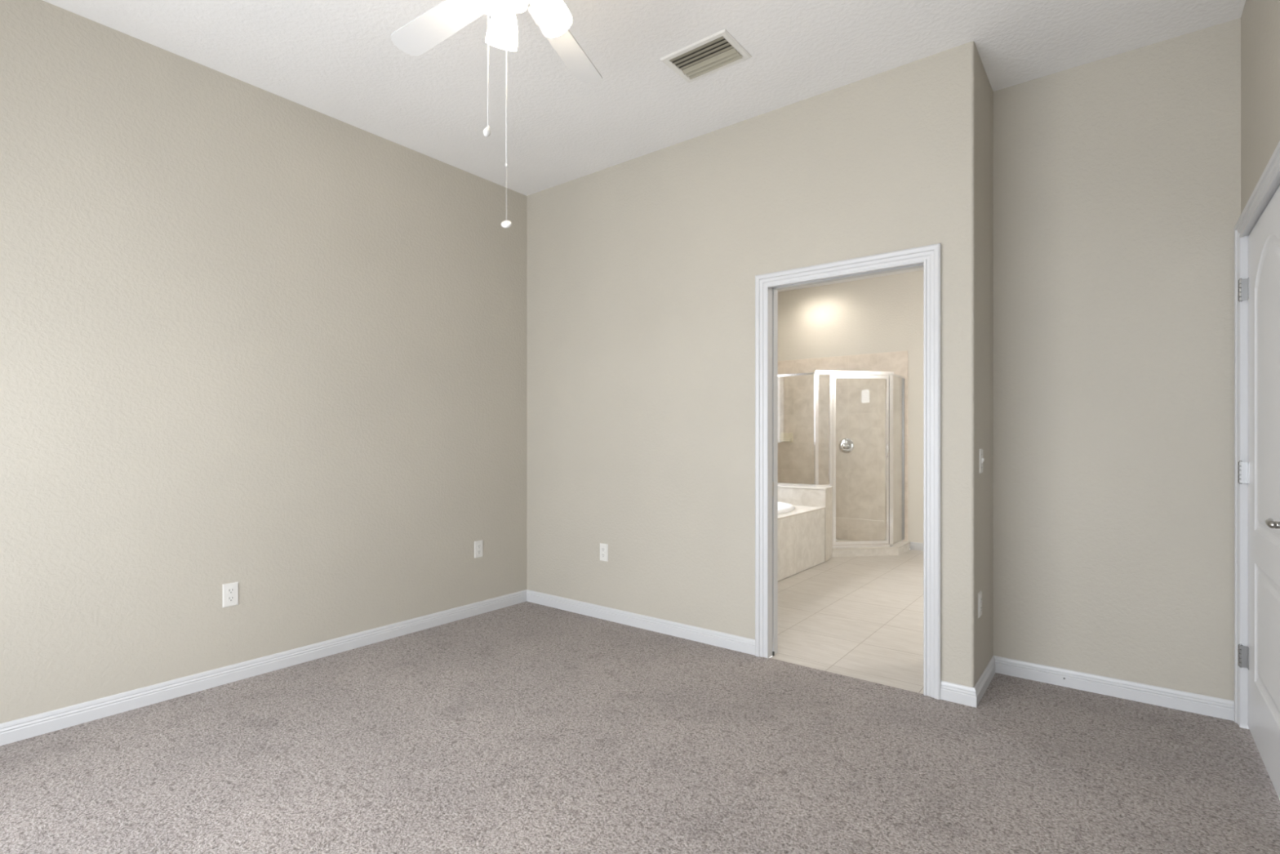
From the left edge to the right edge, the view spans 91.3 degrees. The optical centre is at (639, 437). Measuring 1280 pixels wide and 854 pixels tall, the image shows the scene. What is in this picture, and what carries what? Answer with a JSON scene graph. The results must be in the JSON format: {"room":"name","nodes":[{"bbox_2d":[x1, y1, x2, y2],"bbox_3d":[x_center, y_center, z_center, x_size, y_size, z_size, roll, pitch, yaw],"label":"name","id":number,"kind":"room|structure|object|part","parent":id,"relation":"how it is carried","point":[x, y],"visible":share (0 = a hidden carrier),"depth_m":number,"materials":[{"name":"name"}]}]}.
{"room":"empty bedroom","nodes":[
{"label":"empty bedroom","id":0,"kind":"room"},
{"bbox_2d":[0,0,526,723],"bbox_3d":[-0.810,-0.288,4.772,0.120,3.000,7.990,0,0,38],"label":"wall","id":1,"kind":"structure","parent":0,"point":[271,344],"depth_m":3.08,"materials":[{"name":"beige paint"}]},
{"bbox_2d":[222,582,238,607],"bbox_3d":[-2.027,0.780,3.096,0.008,0.115,0.070,0,0,38],"label":"wall outlet","id":2,"kind":"object","parent":1,"relation":"attached to","point":[229,590],"visible":1,"depth_m":3.09,"materials":[{"name":"white plastic"}]},
{"bbox_2d":[226,587,235,593],"bbox_3d":[-2.025,0.760,3.095,0.002,0.027,0.033,0,0,38],"label":"receptacle","id":3,"kind":"object","parent":2,"relation":"attached to","point":[229,590],"depth_m":3.09,"materials":[{"name":"grey plastic"}]},
{"bbox_2d":[226,595,235,601],"bbox_3d":[-2.025,0.799,3.095,0.002,0.027,0.033,0,0,38],"label":"receptacle","id":4,"kind":"object","parent":2,"relation":"attached to","point":[229,597],"depth_m":3.09,"materials":[{"name":"grey plastic"}]},
{"bbox_2d":[0,589,526,745],"bbox_3d":[-1.976,1.170,3.158,0.013,0.083,3.730,0,0,38],"label":"baseboard","id":5,"kind":"structure","parent":1,"relation":"attached to","point":[23,728],"depth_m":3.07,"materials":[{"name":"white wood"}]},
{"bbox_2d":[474,539,482,558],"bbox_3d":[-1.105,0.767,4.286,0.008,0.115,0.070,0,0,38],"label":"wall outlet","id":6,"kind":"object","parent":1,"relation":"attached to","point":[478,544],"visible":1,"depth_m":4.28,"materials":[{"name":"white plastic"}]},
{"bbox_2d":[0,549,1279,853],"bbox_3d":[0.917,1.242,3.434,4.250,0.060,7.750,0,0,38],"label":"floor","id":7,"kind":"structure","parent":0,"point":[525,727],"depth_m":2.37,"materials":[{"name":"carpet"}]},
{"bbox_2d":[777,502,825,581],"bbox_3d":[0.807,0.930,5.771,1.186,0.563,1.710,0,0,38],"label":"bathtub","id":8,"kind":"object","parent":7,"relation":"on","point":[801,528],"visible":0.1,"depth_m":5.65,"materials":[{"name":"tile"}]},
{"bbox_2d":[777,502,795,514],"bbox_3d":[0.817,0.873,5.795,0.992,0.448,1.594,0,0,38],"label":"basin","id":9,"kind":"object","parent":8,"relation":"in","point":[784,508],"depth_m":5.81,"materials":[{"name":"white ceramic"}]},
{"bbox_2d":[777,370,910,557],"bbox_3d":[1.947,0.270,6.855,1.660,1.892,1.051,0,0,38],"label":"shower enclosure","id":10,"kind":"object","parent":7,"relation":"on","point":[841,548],"visible":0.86,"depth_m":6.40,"materials":[{"name":"metal"}]},
{"bbox_3d":[1.387,-0.647,6.654,1.016,0.022,0.022,0,0,38],"label":"rail","id":11,"kind":"part","parent":10,"relation":"part of","materials":[{"name":"silver metal"}]},
{"bbox_3d":[1.387,0.487,6.654,1.016,0.016,0.022,0,0,38],"label":"rail","id":12,"kind":"part","parent":10,"relation":"part of","materials":[{"name":"silver metal"}]},
{"bbox_3d":[1.788,-0.084,6.343,0.034,1.157,0.032,0,0,-8],"label":"corner post","id":13,"kind":"part","parent":10,"relation":"part of","materials":[{"name":"silver metal"}]},
{"bbox_3d":[1.941,0.234,6.364,0.030,1.785,0.030,0,0,-8],"label":"hinge post","id":14,"kind":"part","parent":10,"relation":"part of","materials":[{"name":"silver metal"}]},
{"bbox_3d":[2.194,-0.658,6.400,0.844,0.036,0.036,0,0,-8],"label":"header rail","id":15,"kind":"part","parent":10,"relation":"part of","materials":[{"name":"silver metal"}]},
{"bbox_3d":[2.261,0.230,6.410,0.607,1.733,0.026,0,0,-8],"label":"shower door","id":16,"kind":"part","parent":10,"relation":"part of","materials":[{"name":"clear glass"}]},
{"bbox_3d":[2.271,1.114,6.411,0.676,0.026,0.036,0,0,-8],"label":"sill rail","id":17,"kind":"part","parent":10,"relation":"part of","materials":[{"name":"silver metal"}]},
{"bbox_3d":[2.585,0.234,6.456,0.040,1.785,0.036,0,0,-8],"label":"corner post","id":18,"kind":"part","parent":10,"relation":"part of","materials":[{"name":"silver metal"}]},
{"bbox_3d":[2.734,-0.648,6.631,0.022,0.020,0.438,0,0,38],"label":"rail","id":19,"kind":"part","parent":10,"relation":"part of","materials":[{"name":"silver metal"}]},
{"bbox_3d":[2.734,1.118,6.631,0.022,0.018,0.438,0,0,38],"label":"rail","id":20,"kind":"part","parent":10,"relation":"part of","materials":[{"name":"silver metal"}]},
{"bbox_2d":[42,0,1245,292],"bbox_3d":[0.918,-1.838,3.434,4.490,0.100,7.990,0,0,38],"label":"ceiling","id":21,"kind":"structure","parent":0,"point":[339,60],"depth_m":2.90,"materials":[{"name":"paint"}]},
{"bbox_2d":[391,0,602,227],"bbox_3d":[-0.428,-1.219,1.973,1.147,1.138,1.190,0,0,38],"label":"ceiling fan","id":22,"kind":"object","parent":21,"relation":"hanging from","point":[553,18],"visible":1,"depth_m":2.11,"materials":[{"name":"white wood"}]},
{"bbox_3d":[-0.701,-1.438,2.171,0.473,0.026,0.117,0,0,38],"label":"blade","id":23,"kind":"part","parent":22,"relation":"part of","materials":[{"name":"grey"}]},
{"bbox_3d":[-0.477,-0.952,1.949,0.024,0.031,0.024,0,0,38],"label":"pull knob","id":24,"kind":"part","parent":22,"relation":"part of","materials":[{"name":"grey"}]},
{"bbox_3d":[-0.473,-1.151,1.946,0.007,0.394,0.007,0,0,38],"label":"pull chain","id":25,"kind":"part","parent":22,"relation":"part of","materials":[{"name":"grey metal"}]},
{"bbox_3d":[-0.442,-1.332,1.841,0.102,0.136,0.115,0,0,38],"label":"lamp shade","id":26,"kind":"part","parent":22,"relation":"part of","materials":[{"name":"white glass"}]},
{"bbox_3d":[-0.450,-1.332,2.048,0.114,0.136,0.104,0,0,38],"label":"lamp shade","id":27,"kind":"part","parent":22,"relation":"part of","materials":[{"name":"white glass"}]},
{"bbox_3d":[-0.416,-1.012,1.950,0.007,0.672,0.007,0,0,38],"label":"pull chain","id":28,"kind":"part","parent":22,"relation":"part of","materials":[{"name":"grey metal"}]},
{"bbox_3d":[-0.416,-0.664,1.950,0.030,0.028,0.028,0,0,38],"label":"pull knob","id":29,"kind":"part","parent":22,"relation":"part of","materials":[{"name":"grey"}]},
{"bbox_3d":[-0.267,-1.332,1.952,0.110,0.136,0.108,0,0,38],"label":"lamp shade","id":30,"kind":"part","parent":22,"relation":"part of","materials":[{"name":"white glass"}]},
{"bbox_3d":[-0.267,-1.438,2.313,0.115,0.026,0.472,0,0,18],"label":"blade","id":31,"kind":"part","parent":22,"relation":"part of","materials":[{"name":"grey wood"}]},
{"bbox_2d":[659,29,751,83],"bbox_3d":[0.309,-1.782,2.945,0.354,0.012,0.248,0,0,38],"label":"ceiling vent","id":32,"kind":"object","parent":21,"relation":"in","point":[719,51],"visible":1,"depth_m":2.93,"materials":[{"name":"white metal"}]},
{"bbox_2d":[526,41,993,687],"bbox_3d":[0.494,-0.288,3.936,2.966,3.000,0.526,0,0,38],"label":"wall","id":33,"kind":"structure","parent":0,"point":[642,271],"depth_m":3.64,"materials":[{"name":"beige paint"}]},
{"bbox_2d":[600,542,608,561],"bbox_3d":[-0.243,0.768,4.169,0.070,0.115,0.008,0,0,38],"label":"wall outlet","id":34,"kind":"object","parent":33,"relation":"attached to","point":[603,547],"visible":1,"depth_m":4.16,"materials":[{"name":"white plastic"}]},
{"bbox_2d":[526,589,755,654],"bbox_3d":[-0.099,1.170,4.055,1.882,0.083,0.013,0,0,38],"label":"baseboard","id":35,"kind":"structure","parent":33,"relation":"attached to","point":[739,643],"depth_m":3.93,"materials":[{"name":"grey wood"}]},
{"bbox_2d":[772,481,774,656],"bbox_3d":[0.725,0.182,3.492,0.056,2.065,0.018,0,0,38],"label":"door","id":36,"kind":"structure","parent":33,"relation":"in","point":[773,652],"depth_m":3.48,"materials":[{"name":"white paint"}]},
{"bbox_3d":[0.732,0.287,3.486,0.019,0.080,0.017,0,0,38],"label":"edge pull","id":37,"kind":"part","parent":36,"relation":"part of","materials":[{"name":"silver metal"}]},
{"bbox_2d":[768,262,923,657],"bbox_3d":[1.045,0.168,3.248,0.865,2.096,0.112,0,0,38],"label":"trim","id":38,"kind":"structure","parent":33,"relation":"attached to","point":[773,291],"depth_m":3.49,"materials":[{"name":"grey wood"}]},
{"bbox_2d":[755,243,941,699],"bbox_3d":[1.017,0.158,3.184,0.947,2.108,0.023,0,0,38],"label":"trim","id":39,"kind":"structure","parent":33,"relation":"attached to","point":[930,255],"depth_m":2.96,"materials":[{"name":"grey wood"}]},
{"bbox_2d":[977,590,982,617],"bbox_3d":[1.592,0.782,2.924,0.008,0.115,0.070,0,0,38],"label":"wall outlet","id":40,"kind":"object","parent":33,"relation":"attached to","point":[980,593],"visible":1,"depth_m":2.91,"materials":[{"name":"white plastic"}]},
{"bbox_2d":[978,448,984,473],"bbox_3d":[1.613,0.112,2.946,0.015,0.115,0.070,0,0,38],"label":"light switch","id":41,"kind":"object","parent":33,"relation":"attached to","point":[981,460],"visible":1,"depth_m":2.92,"materials":[{"name":"white plastic"}]},
{"bbox_2d":[940,655,1234,720],"bbox_3d":[1.968,1.170,2.786,1.053,0.083,0.539,0,0,38],"label":"baseboard","id":42,"kind":"structure","parent":33,"relation":"attached to","point":[1204,704],"depth_m":2.89,"materials":[{"name":"grey wood"}]},
{"bbox_2d":[777,484,833,561],"bbox_3d":[1.420,0.853,6.553,1.197,0.717,0.285,0,0,38],"label":"wall","id":43,"kind":"structure","parent":0,"point":[795,495],"depth_m":6.22,"materials":[{"name":"tile"}]},
{"bbox_2d":[777,270,923,542],"bbox_3d":[3.327,-0.288,6.545,4.250,3.000,0.120,0,0,38],"label":"wall","id":44,"kind":"structure","parent":0,"point":[885,313],"depth_m":7.00,"materials":[{"name":"paint"}]},
{"bbox_2d":[777,351,907,542],"bbox_3d":[2.257,0.137,7.290,1.645,2.150,0.012,0,0,38],"label":"shower tile","id":45,"kind":"structure","parent":44,"relation":"attached to","point":[860,402],"depth_m":7.15,"materials":[{"name":"beige tile"}]},
{"bbox_2d":[777,432,792,441],"bbox_3d":[1.767,0.002,7.615,0.176,0.110,0.075,0,0,38],"label":"soap dish","id":46,"kind":"object","parent":45,"relation":"attached to","point":[784,437],"visible":0.93,"depth_m":7.61,"materials":[{"name":"beige ceramic"}]},
{"bbox_2d":[777,438,791,441],"bbox_3d":[1.764,0.034,7.611,0.160,0.040,0.065,0,0,38],"label":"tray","id":47,"kind":"object","parent":46,"relation":"on","point":[779,439],"depth_m":7.58,"materials":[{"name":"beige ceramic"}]},
{"bbox_2d":[838,438,853,453],"bbox_3d":[2.352,0.099,7.164,0.176,0.176,0.072,0,0,38],"label":"shower valve","id":48,"kind":"object","parent":45,"relation":"attached to","point":[846,445],"visible":1,"depth_m":7.16,"materials":[{"name":"silver metal"}]},
{"bbox_3d":[2.348,0.099,7.159,0.072,0.072,0.060,0,0,38],"label":"knob","id":49,"kind":"part","parent":48,"relation":"part of","materials":[{"name":"silver metal"}]},
{"bbox_2d":[910,542,923,551],"bbox_3d":[3.947,1.174,5.980,2.578,0.083,0.013,0,0,38],"label":"baseboard","id":50,"kind":"structure","parent":44,"relation":"attached to","point":[913,545],"depth_m":6.73,"materials":[{"name":"grey wood"}]},
{"bbox_2d":[993,17,1240,700],"bbox_3d":[2.327,-0.288,2.913,1.384,3.000,0.100,0,0,38],"label":"wall","id":51,"kind":"structure","parent":0,"point":[1117,179],"depth_m":2.92,"materials":[{"name":"beige paint"}]},
{"bbox_2d":[1240,0,1279,213],"bbox_3d":[1.265,-0.288,0.892,0.120,3.000,4.396,0,0,38],"label":"wall","id":52,"kind":"structure","parent":0,"point":[1260,19],"depth_m":2.33,"materials":[{"name":"beige paint"}]},
{"bbox_2d":[1234,141,1279,728],"bbox_3d":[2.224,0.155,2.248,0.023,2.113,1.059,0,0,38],"label":"trim","id":53,"kind":"structure","parent":52,"relation":"attached to","point":[1270,175],"depth_m":2.62,"materials":[{"name":"grey wood"}]},
{"bbox_2d":[1238,186,1279,799],"bbox_3d":[2.240,0.184,2.243,0.088,2.028,0.927,0,0,38],"label":"door","id":54,"kind":"structure","parent":52,"relation":"in","point":[1261,288],"depth_m":2.32,"materials":[{"name":"white paint"}]},
{"bbox_3d":[1.996,0.272,1.979,0.024,0.022,0.127,0,0,40],"label":"lever","id":55,"kind":"part","parent":54,"relation":"part of","materials":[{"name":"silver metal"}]},
{"bbox_3d":[1.982,0.272,1.926,0.036,0.066,0.066,0,0,38],"label":"handle","id":56,"kind":"part","parent":54,"relation":"part of","materials":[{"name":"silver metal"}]}
]}

